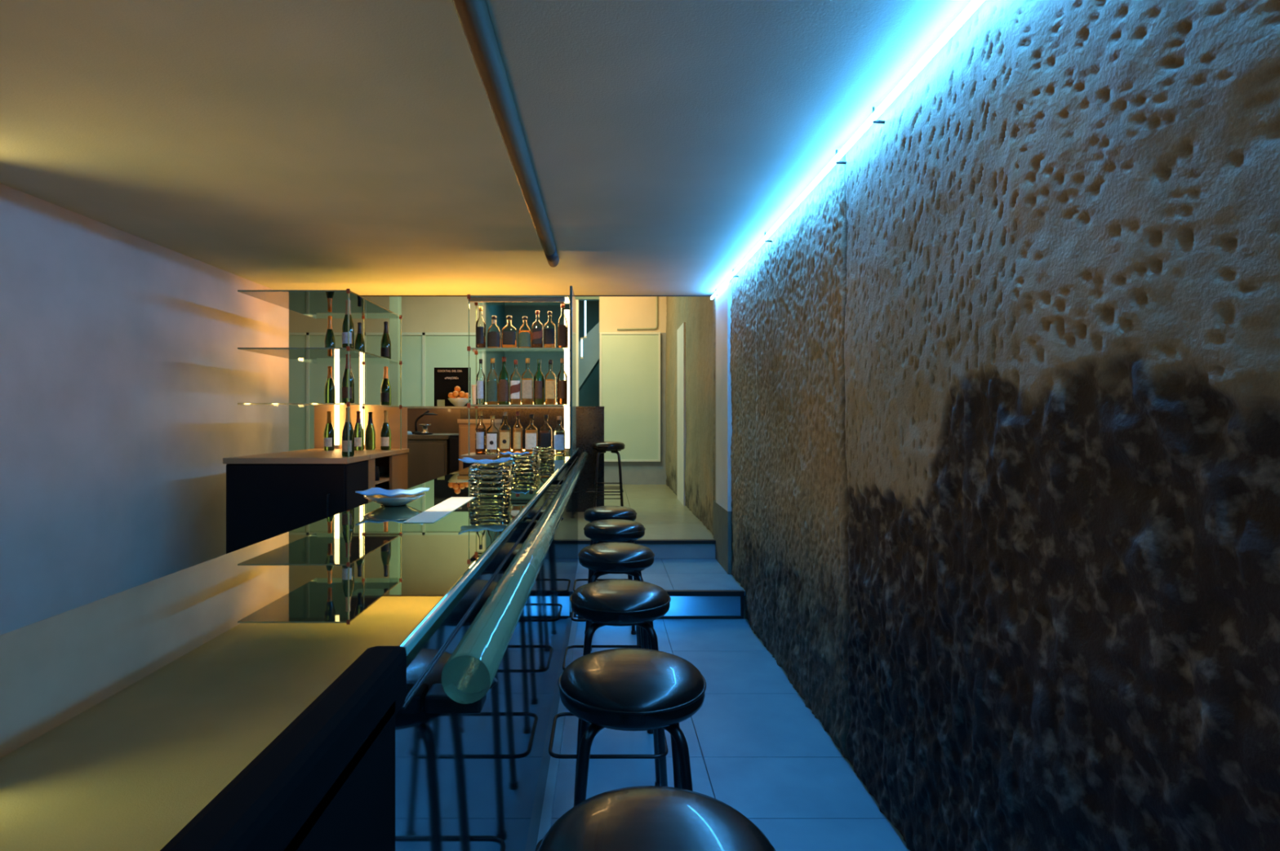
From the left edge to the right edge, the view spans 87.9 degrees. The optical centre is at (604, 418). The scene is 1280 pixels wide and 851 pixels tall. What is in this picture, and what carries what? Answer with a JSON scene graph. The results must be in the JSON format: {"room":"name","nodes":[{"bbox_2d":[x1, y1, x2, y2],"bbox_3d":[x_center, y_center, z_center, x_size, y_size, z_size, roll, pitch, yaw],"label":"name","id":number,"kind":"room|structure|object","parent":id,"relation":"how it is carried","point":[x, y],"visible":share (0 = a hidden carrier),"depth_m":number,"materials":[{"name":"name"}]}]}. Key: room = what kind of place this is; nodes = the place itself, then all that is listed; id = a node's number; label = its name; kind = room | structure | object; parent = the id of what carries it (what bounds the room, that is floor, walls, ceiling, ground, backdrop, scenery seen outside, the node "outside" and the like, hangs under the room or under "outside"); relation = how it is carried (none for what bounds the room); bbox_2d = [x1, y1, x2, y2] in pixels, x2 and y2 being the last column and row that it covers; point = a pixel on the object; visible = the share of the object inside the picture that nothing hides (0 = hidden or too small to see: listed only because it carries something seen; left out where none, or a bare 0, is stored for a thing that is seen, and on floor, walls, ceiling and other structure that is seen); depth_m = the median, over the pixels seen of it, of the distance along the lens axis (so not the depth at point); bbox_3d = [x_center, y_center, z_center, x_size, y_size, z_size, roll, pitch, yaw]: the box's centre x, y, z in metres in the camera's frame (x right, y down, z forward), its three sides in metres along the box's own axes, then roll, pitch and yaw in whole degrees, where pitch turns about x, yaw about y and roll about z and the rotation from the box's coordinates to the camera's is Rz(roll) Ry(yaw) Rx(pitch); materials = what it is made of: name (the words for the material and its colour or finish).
{"room":"bar","nodes":[
{"label":"bar","id":0,"kind":"room"},
{"bbox_2d":[0,183,288,635],"bbox_3d":[-2.800,0.175,2.040,0.100,2.490,7.480,0,0,0],"label":"wall","id":1,"kind":"structure","parent":0,"point":[124,375],"depth_m":3.71,"materials":[{"name":"paint"}]},
{"bbox_2d":[288,297,666,484],"bbox_3d":[-2.205,-0.640,10.360,6.390,3.379,0.120,0,0,0],"label":"wall","id":2,"kind":"structure","parent":0,"point":[441,351],"depth_m":10.30,"materials":[{"name":"paint"}]},
{"bbox_2d":[288,333,484,449],"bbox_3d":[-3.630,-0.150,10.290,3.540,2.359,0.020,0,0,0],"label":"trim","id":3,"kind":"structure","parent":2,"relation":"attached to","point":[307,335],"depth_m":10.28,"materials":[{"name":"white"}]},
{"bbox_2d":[575,299,578,406],"bbox_3d":[-0.435,-1.030,10.380,0.070,1.800,0.120,0,0,0],"label":"trim","id":4,"kind":"structure","parent":2,"relation":"attached to","point":[576,300],"depth_m":10.32,"materials":[{"name":"white"}]},
{"bbox_2d":[600,332,660,462],"bbox_3d":[0.400,-0.330,10.271,0.940,2.000,0.047,0,0,0],"label":"door","id":5,"kind":"structure","parent":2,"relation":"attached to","point":[630,362],"depth_m":10.26,"materials":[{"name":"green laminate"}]},
{"bbox_2d":[0,0,972,295],"bbox_3d":[-0.925,-1.130,2.040,3.950,0.120,7.480,0,0,0],"label":"ceiling","id":6,"kind":"structure","parent":0,"point":[358,146],"depth_m":2.40,"materials":[{"name":"paint"}]},
{"bbox_2d":[452,0,559,267],"bbox_3d":[-0.344,-1.043,1.930,0.082,0.054,5.060,0,0,0],"label":"pipe","id":7,"kind":"object","parent":6,"relation":"attached to","point":[473,15],"visible":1,"depth_m":2.16,"materials":[{"name":"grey metal"}]},
{"bbox_2d":[485,304,504,404],"bbox_3d":[-1.920,-0.480,11.410,0.120,3.700,1.980,0,0,0],"label":"wall","id":8,"kind":"structure","parent":0,"point":[498,310],"depth_m":11.30,"materials":[{"name":"teal paint"}]},
{"bbox_2d":[504,300,599,406],"bbox_3d":[-0.968,-0.480,12.450,2.385,3.700,0.100,0,0,0],"label":"wall","id":9,"kind":"structure","parent":0,"point":[588,395],"depth_m":12.40,"materials":[{"name":"teal paint"}]},
{"bbox_2d":[577,484,715,544],"bbox_3d":[-2.210,1.044,7.990,6.377,0.030,4.817,0,0,0],"label":"floor","id":10,"kind":"structure","parent":0,"point":[657,508],"depth_m":6.97,"materials":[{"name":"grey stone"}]},
{"bbox_2d":[389,297,401,406],"bbox_3d":[-2.920,-0.650,9.275,0.120,3.359,0.150,0,0,0],"label":"pillar","id":11,"kind":"structure","parent":10,"relation":"on","point":[395,303],"depth_m":9.20,"materials":[{"name":"paint"}]},
{"bbox_2d":[407,433,458,488],"bbox_3d":[-1.635,0.590,6.300,0.450,0.878,0.600,0,0,0],"label":"station","id":12,"kind":"object","parent":10,"relation":"on","point":[428,455],"visible":0.32,"depth_m":6.01,"materials":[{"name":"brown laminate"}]},
{"bbox_2d":[449,434,458,473],"bbox_3d":[-1.300,0.592,6.250,0.200,0.875,0.500,0,0,0],"label":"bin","id":13,"kind":"object","parent":10,"relation":"on","point":[454,439],"visible":0.13,"depth_m":6.00,"materials":[{"name":"black"}]},
{"bbox_2d":[388,406,604,511],"bbox_3d":[-1.399,0.449,7.395,2.802,1.160,0.290,0,0,0],"label":"wall","id":14,"kind":"structure","parent":10,"relation":"on","point":[589,420],"depth_m":7.28,"materials":[{"name":"brown wood"}]},
{"bbox_2d":[434,367,471,406],"bbox_3d":[-1.710,-0.351,7.465,0.410,0.440,0.013,0,0,0],"label":"letter board","id":15,"kind":"object","parent":14,"relation":"on","point":[446,379],"visible":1,"depth_m":7.46,"materials":[{"name":"black"}]},
{"bbox_2d":[585,441,625,506],"bbox_3d":[0.012,0.636,6.980,0.417,0.786,0.352,0,0,0],"label":"bar stool","id":16,"kind":"object","parent":10,"relation":"on","point":[600,446],"visible":0.9,"depth_m":6.84,"materials":[{"name":"grey metal"}]},
{"bbox_2d":[574,559,746,595],"bbox_3d":[-0.885,1.198,5.055,3.727,0.030,1.047,0,0,0],"label":"step","id":17,"kind":"structure","parent":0,"point":[667,574],"depth_m":4.98,"materials":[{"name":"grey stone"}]},
{"bbox_2d":[457,419,502,470],"bbox_3d":[-0.990,0.596,5.305,0.280,1.175,0.410,0,0,0],"label":"base cabinet","id":18,"kind":"object","parent":17,"relation":"on","point":[463,424],"visible":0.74,"depth_m":5.10,"materials":[{"name":"brown wood"}]},
{"bbox_2d":[713,340,715,500],"bbox_3d":[1.040,-0.430,4.350,0.080,3.800,12.100,0,0,0],"label":"wall","id":19,"kind":"structure","parent":0,"point":[714,340],"depth_m":6.04,"materials":[{"name":"paint"}]},
{"bbox_2d":[676,322,686,506],"bbox_3d":[0.968,-0.051,8.150,0.065,2.159,0.700,0,0,0],"label":"trim","id":20,"kind":"structure","parent":19,"relation":"attached to","point":[681,332],"depth_m":8.05,"materials":[{"name":"paint"}]},
{"bbox_2d":[550,618,911,850],"bbox_3d":[-0.885,1.385,1.465,3.727,0.030,6.127,0,0,0],"label":"floor","id":21,"kind":"structure","parent":0,"point":[755,747],"depth_m":2.69,"materials":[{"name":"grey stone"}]},
{"bbox_2d":[0,448,578,850],"bbox_3d":[-0.425,0.802,2.475,0.490,1.136,5.850,0,0,0],"label":"countertop","id":22,"kind":"structure","parent":21,"relation":"on","point":[268,695],"depth_m":0.70,"materials":[{"name":"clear glass"}]},
{"bbox_2d":[363,493,425,506],"bbox_3d":[-0.578,0.225,1.830,0.164,0.029,0.164,0,0,0],"label":"shallow dish","id":23,"kind":"object","parent":22,"relation":"on","point":[402,500],"visible":0.82,"depth_m":1.79,"materials":[{"name":"grey"}]},
{"bbox_2d":[355,487,429,497],"bbox_3d":[-0.578,0.203,1.830,0.175,0.018,0.125,0,0,-3],"label":"paper napkin","id":24,"kind":"object","parent":23,"relation":"in","point":[375,491],"visible":1,"depth_m":1.83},
{"bbox_2d":[402,497,475,523],"bbox_3d":[-0.427,0.239,1.765,0.070,0.001,0.490,0,0,0],"label":"menu card","id":25,"kind":"object","parent":22,"relation":"on","point":[433,514],"visible":1,"depth_m":1.70,"materials":[{"name":"beige paper"}]},
{"bbox_2d":[460,452,502,460],"bbox_3d":[-0.801,0.256,4.470,0.258,0.032,0.380,0,0,0],"label":"shelf","id":26,"kind":"object","parent":22,"relation":"on","point":[478,457],"visible":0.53,"depth_m":4.28,"materials":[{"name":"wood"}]},
{"bbox_2d":[475,411,486,454],"bbox_3d":[-0.823,0.097,4.419,0.071,0.284,0.072,0,0,0],"label":"bottle","id":27,"kind":"object","parent":26,"relation":"on","point":[480,433],"visible":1,"depth_m":4.39,"materials":[{"name":"clear glass"}]},
{"bbox_2d":[486,415,498,454],"bbox_3d":[-0.744,0.110,4.419,0.076,0.259,0.079,0,0,0],"label":"bottle","id":28,"kind":"object","parent":26,"relation":"on","point":[492,438],"visible":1,"depth_m":4.38,"materials":[{"name":"clear glass"}]},
{"bbox_2d":[466,294,569,455],"bbox_3d":[-0.560,-0.282,4.457,0.656,1.042,0.326,0,0,0],"label":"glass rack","id":29,"kind":"object","parent":26,"relation":"on","point":[477,300],"visible":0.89,"depth_m":4.30,"materials":[{"name":"green"}]},
{"bbox_2d":[475,359,485,404],"bbox_3d":[-0.823,-0.242,4.419,0.061,0.305,0.062,0,0,0],"label":"bottle","id":30,"kind":"object","parent":29,"relation":"on","point":[480,385],"visible":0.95,"depth_m":4.40,"materials":[{"name":"clear glass"}]},
{"bbox_2d":[475,306,485,347],"bbox_3d":[-0.823,-0.601,4.419,0.066,0.284,0.067,0,0,0],"label":"bottle","id":31,"kind":"object","parent":29,"relation":"on","point":[480,339],"visible":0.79,"depth_m":4.39,"materials":[{"name":"clear glass"}]},
{"bbox_2d":[486,358,497,404],"bbox_3d":[-0.744,-0.245,4.419,0.076,0.310,0.063,0,0,0],"label":"bottle","id":32,"kind":"object","parent":29,"relation":"on","point":[491,385],"visible":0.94,"depth_m":4.39,"materials":[{"name":"clear glass"}]},
{"bbox_2d":[487,315,501,347],"bbox_3d":[-0.734,-0.570,4.419,0.092,0.224,0.066,0,0,0],"label":"bottle","id":33,"kind":"object","parent":29,"relation":"on","point":[494,339],"visible":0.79,"depth_m":4.39,"materials":[{"name":"clear glass"}]},
{"bbox_2d":[497,356,509,404],"bbox_3d":[-0.668,-0.250,4.419,0.074,0.320,0.068,0,0,0],"label":"bottle","id":34,"kind":"object","parent":29,"relation":"on","point":[503,385],"visible":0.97,"depth_m":4.39,"materials":[{"name":"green glass"}]},
{"bbox_2d":[501,315,516,347],"bbox_3d":[-0.632,-0.570,4.419,0.102,0.224,0.058,0,0,0],"label":"bottle","id":35,"kind":"object","parent":29,"relation":"on","point":[508,338],"visible":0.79,"depth_m":4.39,"materials":[{"name":"clear glass"}]},
{"bbox_2d":[510,360,520,404],"bbox_3d":[-0.589,-0.240,4.418,0.070,0.300,0.072,0,0,0],"label":"bottle","id":36,"kind":"object","parent":29,"relation":"on","point":[515,386],"visible":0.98,"depth_m":4.39,"materials":[{"name":"clear glass"}]},
{"bbox_2d":[470,296,569,304],"bbox_3d":[-0.558,-0.790,4.460,0.653,0.010,0.320,0,0,0],"label":"glass shelf","id":37,"kind":"object","parent":29,"relation":"attached to","point":[566,299],"depth_m":4.30,"materials":[{"name":"clear glass"}]},
{"bbox_2d":[470,348,569,354],"bbox_3d":[-0.558,-0.453,4.460,0.653,0.010,0.320,0,0,0],"label":"glass shelf","id":38,"kind":"object","parent":29,"relation":"attached to","point":[477,351],"depth_m":4.43,"materials":[{"name":"clear glass"}]},
{"bbox_2d":[477,404,569,407],"bbox_3d":[-0.558,-0.084,4.460,0.653,0.010,0.320,0,0,0],"label":"glass shelf","id":39,"kind":"object","parent":29,"relation":"attached to","point":[478,406],"depth_m":4.30,"materials":[{"name":"clear glass"}]},
{"bbox_2d":[518,316,531,347],"bbox_3d":[-0.528,-0.568,4.419,0.092,0.218,0.057,0,0,0],"label":"bottle","id":40,"kind":"object","parent":29,"relation":"on","point":[524,336],"visible":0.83,"depth_m":4.39,"materials":[{"name":"clear glass"}]},
{"bbox_2d":[521,358,533,404],"bbox_3d":[-0.511,-0.245,4.419,0.076,0.310,0.063,0,0,0],"label":"bottle","id":41,"kind":"object","parent":29,"relation":"on","point":[527,384],"visible":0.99,"depth_m":4.39,"materials":[{"name":"clear glass"}]},
{"bbox_2d":[531,311,542,347],"bbox_3d":[-0.445,-0.588,4.418,0.075,0.259,0.077,0,0,0],"label":"bottle","id":42,"kind":"object","parent":29,"relation":"on","point":[536,333],"visible":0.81,"depth_m":4.38,"materials":[{"name":"clear glass"}]},
{"bbox_2d":[533,359,544,404],"bbox_3d":[-0.434,-0.242,4.419,0.071,0.305,0.072,0,0,0],"label":"bottle","id":43,"kind":"object","parent":29,"relation":"on","point":[539,393],"visible":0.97,"depth_m":4.39,"materials":[{"name":"green glass"}]},
{"bbox_2d":[543,311,555,347],"bbox_3d":[-0.363,-0.586,4.419,0.076,0.254,0.063,0,0,0],"label":"bottle","id":44,"kind":"object","parent":29,"relation":"on","point":[548,334],"visible":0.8,"depth_m":4.39,"materials":[{"name":"clear glass"}]},
{"bbox_2d":[545,360,555,404],"bbox_3d":[-0.358,-0.240,4.419,0.071,0.300,0.072,0,0,0],"label":"bottle","id":45,"kind":"object","parent":29,"relation":"on","point":[550,384],"visible":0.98,"depth_m":4.39,"materials":[{"name":"clear glass"}]},
{"bbox_2d":[556,358,567,404],"bbox_3d":[-0.279,-0.245,4.419,0.069,0.310,0.070,0,0,0],"label":"bottle","id":46,"kind":"object","parent":29,"relation":"on","point":[562,385],"visible":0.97,"depth_m":4.39,"materials":[{"name":"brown glass"}]},
{"bbox_2d":[557,302,568,347],"bbox_3d":[-0.277,-0.614,4.419,0.071,0.310,0.073,0,0,0],"label":"bottle","id":47,"kind":"object","parent":29,"relation":"on","point":[562,331],"visible":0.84,"depth_m":4.39,"materials":[{"name":"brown glass"}]},
{"bbox_2d":[469,486,511,495],"bbox_3d":[-0.362,0.231,2.119,0.128,0.018,0.128,0,0,-5],"label":"glass ashtray","id":48,"kind":"object","parent":22,"relation":"on","point":[503,491],"visible":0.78,"depth_m":2.06,"materials":[{"name":"white"}]},
{"bbox_2d":[469,480,511,489],"bbox_3d":[-0.362,0.212,2.120,0.128,0.018,0.128,0,0,-6],"label":"glass ashtray","id":49,"kind":"object","parent":48,"relation":"on","point":[472,486],"visible":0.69,"depth_m":2.06,"materials":[{"name":"white"}]},
{"bbox_2d":[468,475,512,483],"bbox_3d":[-0.362,0.193,2.119,0.128,0.018,0.128,0,0,2],"label":"glass ashtray","id":50,"kind":"object","parent":49,"relation":"on","point":[471,480],"visible":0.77,"depth_m":2.06,"materials":[{"name":"white"}]},
{"bbox_2d":[468,470,511,477],"bbox_3d":[-0.364,0.175,2.121,0.128,0.018,0.128,0,0,-4],"label":"glass ashtray","id":51,"kind":"object","parent":50,"relation":"on","point":[506,473],"visible":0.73,"depth_m":2.06,"materials":[{"name":"white"}]},
{"bbox_2d":[470,462,512,471],"bbox_3d":[-0.360,0.156,2.121,0.128,0.018,0.128,0,0,-4],"label":"glass ashtray","id":52,"kind":"object","parent":51,"relation":"on","point":[493,467],"visible":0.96,"depth_m":2.06,"materials":[{"name":"white"}]},
{"bbox_2d":[457,457,511,464],"bbox_3d":[-0.375,0.134,2.100,0.160,0.021,0.125,0,0,-7],"label":"paper napkin","id":53,"kind":"object","parent":52,"relation":"on","point":[465,460],"visible":1,"depth_m":2.10,"materials":[{"name":"blue"}]},
{"bbox_2d":[498,411,511,454],"bbox_3d":[-0.660,0.097,4.419,0.079,0.284,0.058,0,0,0],"label":"bottle","id":54,"kind":"object","parent":22,"relation":"on","point":[504,436],"visible":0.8,"depth_m":4.39,"materials":[{"name":"clear glass"}]},
{"bbox_2d":[425,452,587,713],"bbox_3d":[-0.170,0.308,3.026,0.084,0.081,4.548,0,0,0],"label":"rail","id":55,"kind":"object","parent":22,"relation":"attached to","point":[469,673],"visible":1,"depth_m":0.88,"materials":[{"name":"green"}]},
{"bbox_2d":[512,411,523,453],"bbox_3d":[-0.577,0.097,4.419,0.069,0.284,0.070,0,0,0],"label":"bottle","id":56,"kind":"object","parent":22,"relation":"on","point":[517,433],"visible":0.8,"depth_m":4.39,"materials":[{"name":"clear glass"}]},
{"bbox_2d":[524,414,537,454],"bbox_3d":[-0.485,0.107,4.419,0.084,0.264,0.069,0,0,0],"label":"bottle","id":57,"kind":"object","parent":22,"relation":"on","point":[531,436],"visible":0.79,"depth_m":4.39,"materials":[{"name":"clear glass"}]},
{"bbox_2d":[539,414,551,447],"bbox_3d":[-0.389,0.107,4.419,0.081,0.264,0.067,0,0,0],"label":"bottle","id":58,"kind":"object","parent":22,"relation":"on","point":[545,437],"visible":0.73,"depth_m":4.39,"materials":[{"name":"clear glass"}]},
{"bbox_2d":[553,416,564,454],"bbox_3d":[-0.296,0.113,4.359,0.079,0.254,0.049,0,0,0],"label":"bottle","id":59,"kind":"object","parent":22,"relation":"on","point":[558,436],"visible":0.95,"depth_m":4.34,"materials":[{"name":"clear glass"}]},
{"bbox_2d":[564,310,569,452],"bbox_3d":[-0.262,-0.261,4.660,0.038,0.999,0.038,0,0,0],"label":"lamp","id":60,"kind":"object","parent":22,"relation":"on","point":[566,357],"visible":0.83,"depth_m":4.64,"materials":[{"name":"white"}]},
{"bbox_2d":[569,285,576,455],"bbox_3d":[-0.214,-0.308,4.565,0.016,1.094,0.570,0,0,0],"label":"screen","id":61,"kind":"object","parent":22,"relation":"on","point":[572,300],"visible":1,"depth_m":4.33,"materials":[{"name":"clear glass"}]},
{"bbox_2d":[222,454,369,554],"bbox_3d":[-1.975,0.808,4.279,0.770,1.124,0.431,0,0,0],"label":"counter","id":62,"kind":"object","parent":21,"relation":"on","point":[268,496],"visible":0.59,"depth_m":4.10,"materials":[{"name":"black wood"}]},
{"bbox_2d":[222,454,369,463],"bbox_3d":[-1.975,0.264,4.298,0.770,0.036,0.395,0,0,0],"label":"countertop","id":63,"kind":"structure","parent":62,"relation":"on","point":[255,459],"depth_m":4.10,"materials":[{"name":"brown wood"}]},
{"bbox_2d":[237,288,403,457],"bbox_3d":[-1.947,-0.284,4.727,0.706,1.058,1.146,0,0,0],"label":"glass shelves","id":64,"kind":"object","parent":63,"relation":"on","point":[313,304],"visible":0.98,"depth_m":4.60,"materials":[{"name":"green"}]},
{"bbox_2d":[237,290,402,319],"bbox_3d":[-1.950,-0.800,4.730,0.700,0.010,1.140,0,0,0],"label":"glass shelf","id":65,"kind":"object","parent":64,"relation":"attached to","point":[313,304],"depth_m":4.63,"materials":[{"name":"clear glass"}]},
{"bbox_2d":[240,348,403,364],"bbox_3d":[-1.950,-0.439,4.730,0.700,0.010,1.140,0,0,0],"label":"glass shelf","id":66,"kind":"object","parent":64,"relation":"attached to","point":[315,356],"depth_m":4.57,"materials":[{"name":"clear glass"}]},
{"bbox_2d":[249,403,403,408],"bbox_3d":[-1.950,-0.090,4.730,0.700,0.010,1.140,0,0,0],"label":"glass shelf","id":67,"kind":"object","parent":64,"relation":"attached to","point":[295,405],"depth_m":4.50,"materials":[{"name":"clear glass"}]},
{"bbox_2d":[324,366,335,403],"bbox_3d":[-2.090,-0.246,5.050,0.077,0.300,0.077,0,0,0],"label":"champagne bottle","id":68,"kind":"object","parent":64,"relation":"on","point":[330,389],"visible":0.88,"depth_m":5.03,"materials":[{"name":"green glass"}]},
{"bbox_2d":[324,315,335,347],"bbox_3d":[-2.090,-0.612,5.050,0.077,0.335,0.077,0,0,0],"label":"champagne bottle","id":69,"kind":"object","parent":64,"relation":"on","point":[330,342],"visible":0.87,"depth_m":5.03,"materials":[{"name":"green glass"}]},
{"bbox_2d":[342,354,354,403],"bbox_3d":[-1.645,-0.255,4.259,0.074,0.317,0.076,0,0,0],"label":"champagne bottle","id":70,"kind":"object","parent":64,"relation":"on","point":[344,380],"visible":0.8,"depth_m":4.23,"materials":[{"name":"green glass"}]},
{"bbox_2d":[342,299,354,349],"bbox_3d":[-1.645,-0.604,4.259,0.074,0.317,0.076,0,0,0],"label":"champagne bottle","id":71,"kind":"object","parent":64,"relation":"on","point":[344,326],"visible":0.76,"depth_m":4.24,"materials":[{"name":"green glass"}]},
{"bbox_2d":[354,322,364,351],"bbox_3d":[-1.874,-0.590,5.080,0.077,0.290,0.077,0,0,0],"label":"champagne bottle","id":72,"kind":"object","parent":64,"relation":"on","point":[359,343],"visible":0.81,"depth_m":5.06,"materials":[{"name":"green glass"}]},
{"bbox_2d":[380,366,391,405],"bbox_3d":[-1.693,-0.249,5.139,0.078,0.305,0.079,0,0,0],"label":"champagne bottle","id":73,"kind":"object","parent":64,"relation":"on","point":[385,390],"visible":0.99,"depth_m":5.11,"materials":[{"name":"green glass"}]},
{"bbox_2d":[380,321,391,359],"bbox_3d":[-1.693,-0.598,5.139,0.078,0.305,0.079,0,0,0],"label":"champagne bottle","id":74,"kind":"object","parent":64,"relation":"on","point":[385,344],"visible":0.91,"depth_m":5.11,"materials":[{"name":"green glass"}]},
{"bbox_2d":[342,407,354,457],"bbox_3d":[-1.645,0.086,4.259,0.074,0.317,0.076,0,0,0],"label":"champagne bottle","id":75,"kind":"object","parent":62,"relation":"on","point":[344,433],"visible":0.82,"depth_m":4.23,"materials":[{"name":"green glass"}]},
{"bbox_2d":[573,506,636,635],"bbox_3d":[0.007,0.977,4.360,0.417,0.786,0.352,0,0,0],"label":"bar stool","id":76,"kind":"object","parent":21,"relation":"on","point":[600,513],"visible":0.48,"depth_m":4.25,"materials":[{"name":"black leather"}]},
{"bbox_2d":[570,519,645,651],"bbox_3d":[0.025,0.977,3.760,0.417,0.786,0.352,0,0,0],"label":"bar stool","id":77,"kind":"object","parent":21,"relation":"on","point":[611,531],"visible":0.56,"depth_m":3.63,"materials":[{"name":"black leather"}]},
{"bbox_2d":[562,542,654,733],"bbox_3d":[0.023,0.977,3.040,0.417,0.786,0.352,0,0,0],"label":"bar stool","id":78,"kind":"object","parent":21,"relation":"on","point":[603,558],"visible":0.62,"depth_m":2.93,"materials":[{"name":"black leather"}]},
{"bbox_2d":[548,579,671,802],"bbox_3d":[0.023,0.977,2.310,0.417,0.786,0.352,0,0,0],"label":"bar stool","id":79,"kind":"object","parent":21,"relation":"on","point":[611,602],"visible":0.8,"depth_m":2.19,"materials":[{"name":"black leather"}]},
{"bbox_2d":[535,648,706,850],"bbox_3d":[0.033,0.977,1.580,0.417,0.786,0.352,0,0,0],"label":"bar stool","id":80,"kind":"object","parent":21,"relation":"on","point":[620,689],"visible":0.82,"depth_m":1.47,"materials":[{"name":"black leather"}]},
{"bbox_2d":[536,786,775,850],"bbox_3d":[0.042,0.977,0.930,0.417,0.786,0.352,0,0,0],"label":"bar stool","id":81,"kind":"object","parent":21,"relation":"on","point":[638,818],"visible":1,"depth_m":0.96,"materials":[{"name":"black leather"}]},
{"bbox_2d":[665,0,1279,850],"bbox_3d":[0.971,-0.445,4.350,0.049,3.730,12.000,0,0,0],"label":"wall","id":82,"kind":"structure","parent":0,"point":[1005,384],"depth_m":1.49,"materials":[{"name":"stone"}]},
{"bbox_2d":[360,295,711,297],"bbox_3d":[-0.895,-1.066,5.776,3.710,0.008,0.016,0,0,0],"label":"trim","id":83,"kind":"structure","parent":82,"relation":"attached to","point":[361,295],"depth_m":5.77,"materials":[{"name":"brown metal"}]},
{"bbox_2d":[577,544,715,559],"bbox_3d":[-0.873,1.119,5.603,3.655,0.128,0.035,0,0,0],"label":"trim","id":84,"kind":"structure","parent":82,"relation":"attached to","point":[660,551],"depth_m":5.59,"materials":[{"name":"grey stone"}]},
{"bbox_2d":[577,539,715,543],"bbox_3d":[0.168,1.040,5.593,1.575,0.028,0.055,0,0,0],"label":"trim","id":85,"kind":"structure","parent":82,"relation":"attached to","point":[580,541],"depth_m":5.57,"materials":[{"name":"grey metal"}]},
{"bbox_2d":[576,596,740,616],"bbox_3d":[0.372,1.283,4.537,1.124,0.138,0.005,0,0,0],"label":"stair riser","id":86,"kind":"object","parent":82,"relation":"attached to","point":[679,606],"depth_m":4.54,"materials":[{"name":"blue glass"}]},
{"bbox_2d":[576,590,744,619],"bbox_3d":[0.383,1.274,4.537,1.145,0.191,0.045,0,0,0],"label":"trim","id":87,"kind":"structure","parent":82,"relation":"attached to","point":[740,593],"depth_m":4.52,"materials":[{"name":"brown metal"}]},
{"bbox_2d":[713,500,733,574],"bbox_3d":[0.969,0.945,5.360,0.063,0.477,0.680,0,0,0],"label":"trim","id":88,"kind":"structure","parent":82,"relation":"attached to","point":[722,519],"depth_m":5.20,"materials":[{"name":"stone"}]},
{"bbox_2d":[715,282,732,511],"bbox_3d":[0.968,-0.163,5.285,0.065,1.735,0.530,0,0,0],"label":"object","id":89,"kind":"structure","parent":82,"relation":"attached to","point":[723,301],"depth_m":5.19,"materials":[{"name":"paint"}]},
{"bbox_2d":[710,0,985,299],"bbox_3d":[0.932,-1.032,2.130,0.050,0.058,7.060,0,0,0],"label":"tube","id":90,"kind":"object","parent":82,"relation":"attached to","point":[974,5],"visible":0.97,"depth_m":2.24,"materials":[{"name":"white plastic"}]},
{"bbox_3d":[-0.875,1.299,5.175,3.750,0.182,0.850,0,0,0],"label":"floor","id":91,"kind":"structure","parent":0,"visible":0},
{"bbox_2d":[261,407,408,502],"bbox_3d":[-1.974,0.640,4.952,0.772,1.460,0.905,0,0,0],"label":"cabinet","id":92,"kind":"object","parent":91,"relation":"on","point":[393,464],"visible":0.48,"depth_m":5.39,"materials":[{"name":"brown wood"}]},
{"bbox_2d":[323,411,334,450],"bbox_3d":[-2.095,0.095,5.049,0.077,0.300,0.078,0,0,0],"label":"champagne bottle","id":93,"kind":"object","parent":92,"relation":"on","point":[329,433],"visible":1,"depth_m":5.02,"materials":[{"name":"green glass"}]},
{"bbox_2d":[334,364,339,448],"bbox_3d":[-2.155,-0.116,5.345,0.036,0.719,0.036,0,0,0],"label":"lamp","id":94,"kind":"object","parent":92,"relation":"on","point":[336,366],"visible":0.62,"depth_m":5.33,"materials":[{"name":"white"}]},
{"bbox_2d":[353,411,364,450],"bbox_3d":[-1.883,0.094,5.079,0.077,0.301,0.078,0,0,0],"label":"champagne bottle","id":95,"kind":"object","parent":92,"relation":"on","point":[358,430],"visible":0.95,"depth_m":5.05,"materials":[{"name":"green glass"}]},
{"bbox_2d":[314,407,407,448],"bbox_3d":[-1.982,0.090,5.400,0.755,0.360,0.010,0,0,0],"label":"backsplash","id":96,"kind":"structure","parent":92,"relation":"on","point":[320,414],"depth_m":5.40,"materials":[{"name":"brown wood"}]},
{"bbox_2d":[360,364,364,448],"bbox_3d":[-1.952,-0.116,5.345,0.036,0.719,0.036,0,0,0],"label":"lamp","id":97,"kind":"object","parent":92,"relation":"on","point":[361,365],"visible":0.3,"depth_m":5.33,"materials":[{"name":"white"}]},
{"bbox_2d":[364,412,375,449],"bbox_3d":[-1.828,0.097,5.180,0.079,0.295,0.079,0,0,0],"label":"champagne bottle","id":98,"kind":"object","parent":92,"relation":"on","point":[370,433],"visible":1,"depth_m":5.15,"materials":[{"name":"green glass"}]},
{"bbox_2d":[380,410,391,450],"bbox_3d":[-1.693,0.092,5.139,0.078,0.305,0.079,0,0,0],"label":"champagne bottle","id":99,"kind":"object","parent":92,"relation":"on","point":[385,434],"visible":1,"depth_m":5.11,"materials":[{"name":"green glass"}]},
{"bbox_3d":[-0.015,-0.480,11.410,0.120,3.700,1.980,0,0,0],"label":"wall","id":100,"kind":"structure","parent":0,"visible":0},
{"bbox_2d":[578,322,599,391],"bbox_3d":[-0.330,-0.905,11.200,0.580,1.450,0.600,0,0,0],"label":"trim","id":101,"kind":"structure","parent":100,"relation":"attached to","point":[590,360],"depth_m":10.90,"materials":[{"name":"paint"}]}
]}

